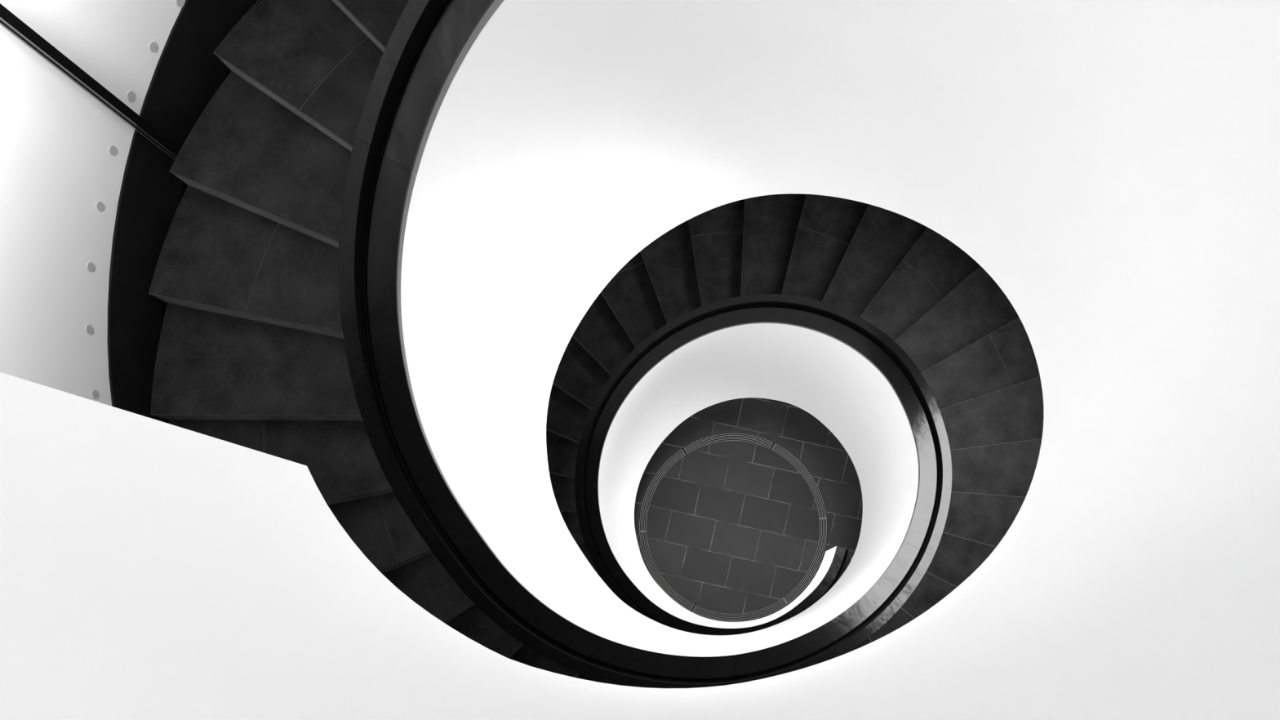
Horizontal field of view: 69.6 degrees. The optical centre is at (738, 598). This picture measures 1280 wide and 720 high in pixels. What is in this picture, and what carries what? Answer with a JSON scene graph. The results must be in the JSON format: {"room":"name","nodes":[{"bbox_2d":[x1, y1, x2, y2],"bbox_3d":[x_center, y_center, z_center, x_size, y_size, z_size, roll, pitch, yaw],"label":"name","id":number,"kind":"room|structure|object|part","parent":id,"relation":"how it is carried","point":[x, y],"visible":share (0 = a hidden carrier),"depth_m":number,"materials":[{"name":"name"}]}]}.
{"room":"spiral staircase","nodes":[
{"label":"spiral staircase","id":0,"kind":"room"},
{"bbox_2d":[0,0,185,406],"bbox_3d":[-0.065,-0.860,4.790,6.640,14.580,6.490,0,90,0],"label":"wall","id":1,"kind":"structure","parent":0,"point":[56,163],"depth_m":3.98,"materials":[{"name":"white paint"}]},
{"bbox_2d":[85,324,93,333],"bbox_3d":[-3.100,-1.287,4.362,0.008,0.054,0.046,7,90,0],"label":"plug","id":2,"kind":"object","parent":1,"relation":"attached to","point":[89,329],"visible":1,"depth_m":4.36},
{"bbox_2d":[0,3,180,159],"bbox_3d":[-2.743,-2.172,1.110,0.040,7.020,0.060,39,90,0],"label":"pole","id":3,"kind":"object","parent":1,"relation":"attached to","point":[6,15],"visible":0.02,"depth_m":3.80,"materials":[{"name":"black metal"}]},
{"bbox_2d":[86,262,94,271],"bbox_3d":[-3.042,-1.557,4.289,0.008,0.054,0.046,12,90,0],"label":"plug","id":4,"kind":"object","parent":1,"relation":"attached to","point":[90,266],"visible":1,"depth_m":4.29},
{"bbox_2d":[91,389,98,399],"bbox_3d":[-3.133,-0.995,4.448,0.009,0.054,0.046,0,90,0],"label":"plug","id":5,"kind":"object","parent":1,"relation":"attached to","point":[95,393],"visible":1,"depth_m":4.44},
{"bbox_2d":[95,201,104,211],"bbox_3d":[-2.963,-1.820,4.238,0.008,0.054,0.046,17,90,0],"label":"plug","id":6,"kind":"object","parent":1,"relation":"attached to","point":[100,206],"visible":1,"depth_m":4.24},
{"bbox_2d":[108,145,117,155],"bbox_3d":[-2.867,-2.054,4.186,0.008,0.054,0.046,22,90,0],"label":"plug","id":7,"kind":"object","parent":1,"relation":"attached to","point":[113,150],"visible":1,"depth_m":4.18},
{"bbox_2d":[126,90,135,101],"bbox_3d":[-2.752,-2.276,4.138,0.008,0.054,0.046,26,90,0],"label":"plug","id":8,"kind":"object","parent":1,"relation":"attached to","point":[131,95],"visible":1,"depth_m":4.14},
{"bbox_2d":[148,41,158,52],"bbox_3d":[-2.627,-2.476,4.101,0.008,0.054,0.046,31,90,0],"label":"plug","id":9,"kind":"object","parent":1,"relation":"attached to","point":[153,46],"visible":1,"depth_m":4.10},
{"bbox_2d":[175,0,185,7],"bbox_3d":[-2.491,-2.661,4.075,0.008,0.054,0.046,35,90,0],"label":"plug","id":10,"kind":"object","parent":1,"relation":"attached to","point":[180,3],"visible":1,"depth_m":4.08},
{"bbox_2d":[107,0,257,423],"bbox_3d":[-0.065,-0.860,6.100,6.160,9.555,6.011,0,90,0],"label":"stair stringer","id":11,"kind":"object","parent":1,"relation":"attached to","point":[188,73],"depth_m":4.46,"materials":[{"name":"black metal"}]},
{"bbox_2d":[0,0,1279,719],"bbox_3d":[-0.066,-0.861,5.660,6.138,12.839,5.988,0,90,0],"label":"wall","id":12,"kind":"structure","parent":0,"point":[1113,166],"depth_m":2.61,"materials":[{"name":"white paint"}]},
{"bbox_2d":[338,0,951,688],"bbox_3d":[-0.069,-0.934,4.992,2.934,11.651,2.899,0,90,0],"label":"handrail","id":13,"kind":"object","parent":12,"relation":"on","point":[430,40],"visible":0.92,"depth_m":4.23,"materials":[{"name":"black metal"}]},
{"bbox_3d":[-1.306,-0.892,3.683,0.324,0.845,1.392,0,90,0],"label":"coping plate","id":14,"kind":"part","parent":13,"relation":"part of","materials":[{"name":"black metal"}]},
{"bbox_3d":[-0.712,-1.938,2.870,1.340,0.845,0.288,-28,90,0],"label":"coping plate","id":15,"kind":"part","parent":13,"relation":"part of","materials":[{"name":"black metal"}]},
{"bbox_3d":[-1.245,-0.896,3.700,0.198,0.855,1.268,0,90,0],"label":"edge trim","id":16,"kind":"part","parent":13,"relation":"part of","materials":[{"name":"grey metal"}]},
{"bbox_3d":[-0.677,-1.888,2.887,1.216,0.855,0.163,-28,90,0],"label":"edge trim","id":17,"kind":"part","parent":13,"relation":"part of","materials":[{"name":"grey metal"}]},
{"bbox_3d":[-0.658,0.161,4.496,1.388,0.845,0.325,27,90,0],"label":"coping plate","id":18,"kind":"part","parent":13,"relation":"part of","materials":[{"name":"black metal"}]},
{"bbox_3d":[-1.302,-0.957,8.522,0.286,0.763,1.252,0,90,0],"label":"coping plate","id":19,"kind":"part","parent":13,"relation":"part of","materials":[{"name":"black metal"}]},
{"bbox_3d":[-1.250,-0.957,8.539,0.141,0.773,1.140,2,90,0],"label":"edge trim","id":20,"kind":"part","parent":13,"relation":"part of","materials":[{"name":"grey metal"}]},
{"bbox_3d":[-0.586,0.024,4.513,1.129,0.855,0.577,0,90,0],"label":"edge trim","id":21,"kind":"part","parent":13,"relation":"part of","materials":[{"name":"grey metal"}]},
{"bbox_3d":[-0.709,-1.972,7.750,1.371,0.845,0.284,-32,90,0],"label":"coping plate","id":22,"kind":"part","parent":13,"relation":"part of","materials":[{"name":"black metal"}]},
{"bbox_3d":[-0.677,-1.920,7.767,1.247,0.855,0.158,-32,90,0],"label":"edge trim","id":23,"kind":"part","parent":13,"relation":"part of","materials":[{"name":"grey metal"}]},
{"bbox_3d":[-0.697,0.111,9.336,1.512,0.926,0.343,31,90,0],"label":"coping plate","id":24,"kind":"part","parent":13,"relation":"part of","materials":[{"name":"black metal"}]},
{"bbox_3d":[0.572,0.120,10.176,1.344,0.818,0.278,-31,90,0],"label":"coping plate","id":25,"kind":"part","parent":13,"relation":"part of","materials":[{"name":"black metal"}]},
{"bbox_3d":[0.498,-1.982,6.953,1.269,0.855,0.178,26,90,0],"label":"edge trim","id":26,"kind":"part","parent":13,"relation":"part of","materials":[{"name":"grey metal"}]},
{"bbox_3d":[0.527,-2.035,6.936,1.393,0.845,0.304,26,90,0],"label":"coping plate","id":27,"kind":"part","parent":13,"relation":"part of","materials":[{"name":"black metal"}]},
{"bbox_3d":[0.507,-0.025,5.327,1.056,0.855,0.665,0,90,0],"label":"edge trim","id":28,"kind":"part","parent":13,"relation":"part of","materials":[{"name":"grey metal"}]},
{"bbox_3d":[0.561,0.037,5.310,1.165,0.845,0.790,0,90,0],"label":"coping plate","id":29,"kind":"part","parent":13,"relation":"part of","materials":[{"name":"black metal"}]},
{"bbox_3d":[1.155,-0.442,10.674,0.144,0.241,0.373,23,90,0],"label":"coping plate","id":30,"kind":"part","parent":13,"relation":"part of","materials":[{"name":"black metal"}]},
{"bbox_3d":[1.115,-0.989,6.140,0.182,0.855,1.267,0,90,0],"label":"edge trim","id":31,"kind":"part","parent":13,"relation":"part of","materials":[{"name":"grey metal"}]},
{"bbox_3d":[1.176,-0.993,6.123,0.308,0.845,1.391,0,90,0],"label":"coping plate","id":32,"kind":"part","parent":13,"relation":"part of","materials":[{"name":"black metal"}]},
{"bbox_2d":[634,397,862,622],"bbox_3d":[-0.075,-0.946,12.105,7.200,0.050,7.200,0,90,0],"label":"floor","id":33,"kind":"structure","parent":0,"point":[733,526],"depth_m":12.08,"materials":[{"name":"tile"}]},
{"bbox_2d":[148,0,1044,683],"bbox_3d":[-0.065,-0.940,6.426,5.980,11.309,5.980,0,90,0],"label":"spiral staircase","id":34,"kind":"structure","parent":33,"relation":"on","point":[251,353],"depth_m":4.92,"materials":[{"name":"stone"}]},
{"bbox_2d":[639,448,685,531],"bbox_3d":[-1.069,-1.454,12.099,0.246,0.032,1.229,27,90,0],"label":"drain grate","id":35,"kind":"object","parent":33,"relation":"on","point":[681,449],"visible":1,"depth_m":12.08,"materials":[{"name":"grey metal"}]},
{"bbox_2d":[639,531,693,610],"bbox_3d":[-1.010,-0.342,12.099,0.251,0.032,1.248,-33,90,0],"label":"drain grate","id":36,"kind":"object","parent":33,"relation":"in","point":[639,531],"visible":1,"depth_m":12.08,"materials":[{"name":"grey metal"}]},
{"bbox_2d":[683,433,773,453],"bbox_3d":[-0.142,-2.064,12.099,1.190,0.032,0.236,-3,90,0],"label":"drain grate","id":37,"kind":"object","parent":33,"relation":"on","point":[725,433],"visible":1,"depth_m":12.08,"materials":[{"name":"grey metal"}]},
{"bbox_2d":[692,597,786,621],"bbox_3d":[0.018,0.161,12.099,1.262,0.032,0.255,-5,90,0],"label":"drain grate","id":38,"kind":"object","parent":33,"relation":"on","point":[783,597],"visible":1,"depth_m":12.08,"materials":[{"name":"grey metal"}]},
{"bbox_2d":[771,443,826,519],"bbox_3d":[0.845,-1.583,12.099,0.239,0.032,1.201,-35,90,0],"label":"drain grate","id":39,"kind":"object","parent":33,"relation":"in","point":[775,443],"visible":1,"depth_m":12.08,"materials":[{"name":"grey metal"}]},
{"bbox_2d":[783,518,826,603],"bbox_3d":[0.938,-0.485,12.099,0.250,0.032,1.244,24,90,0],"label":"drain grate","id":40,"kind":"object","parent":33,"relation":"on","point":[820,518],"visible":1,"depth_m":12.08,"materials":[{"name":"grey metal"}]}
]}

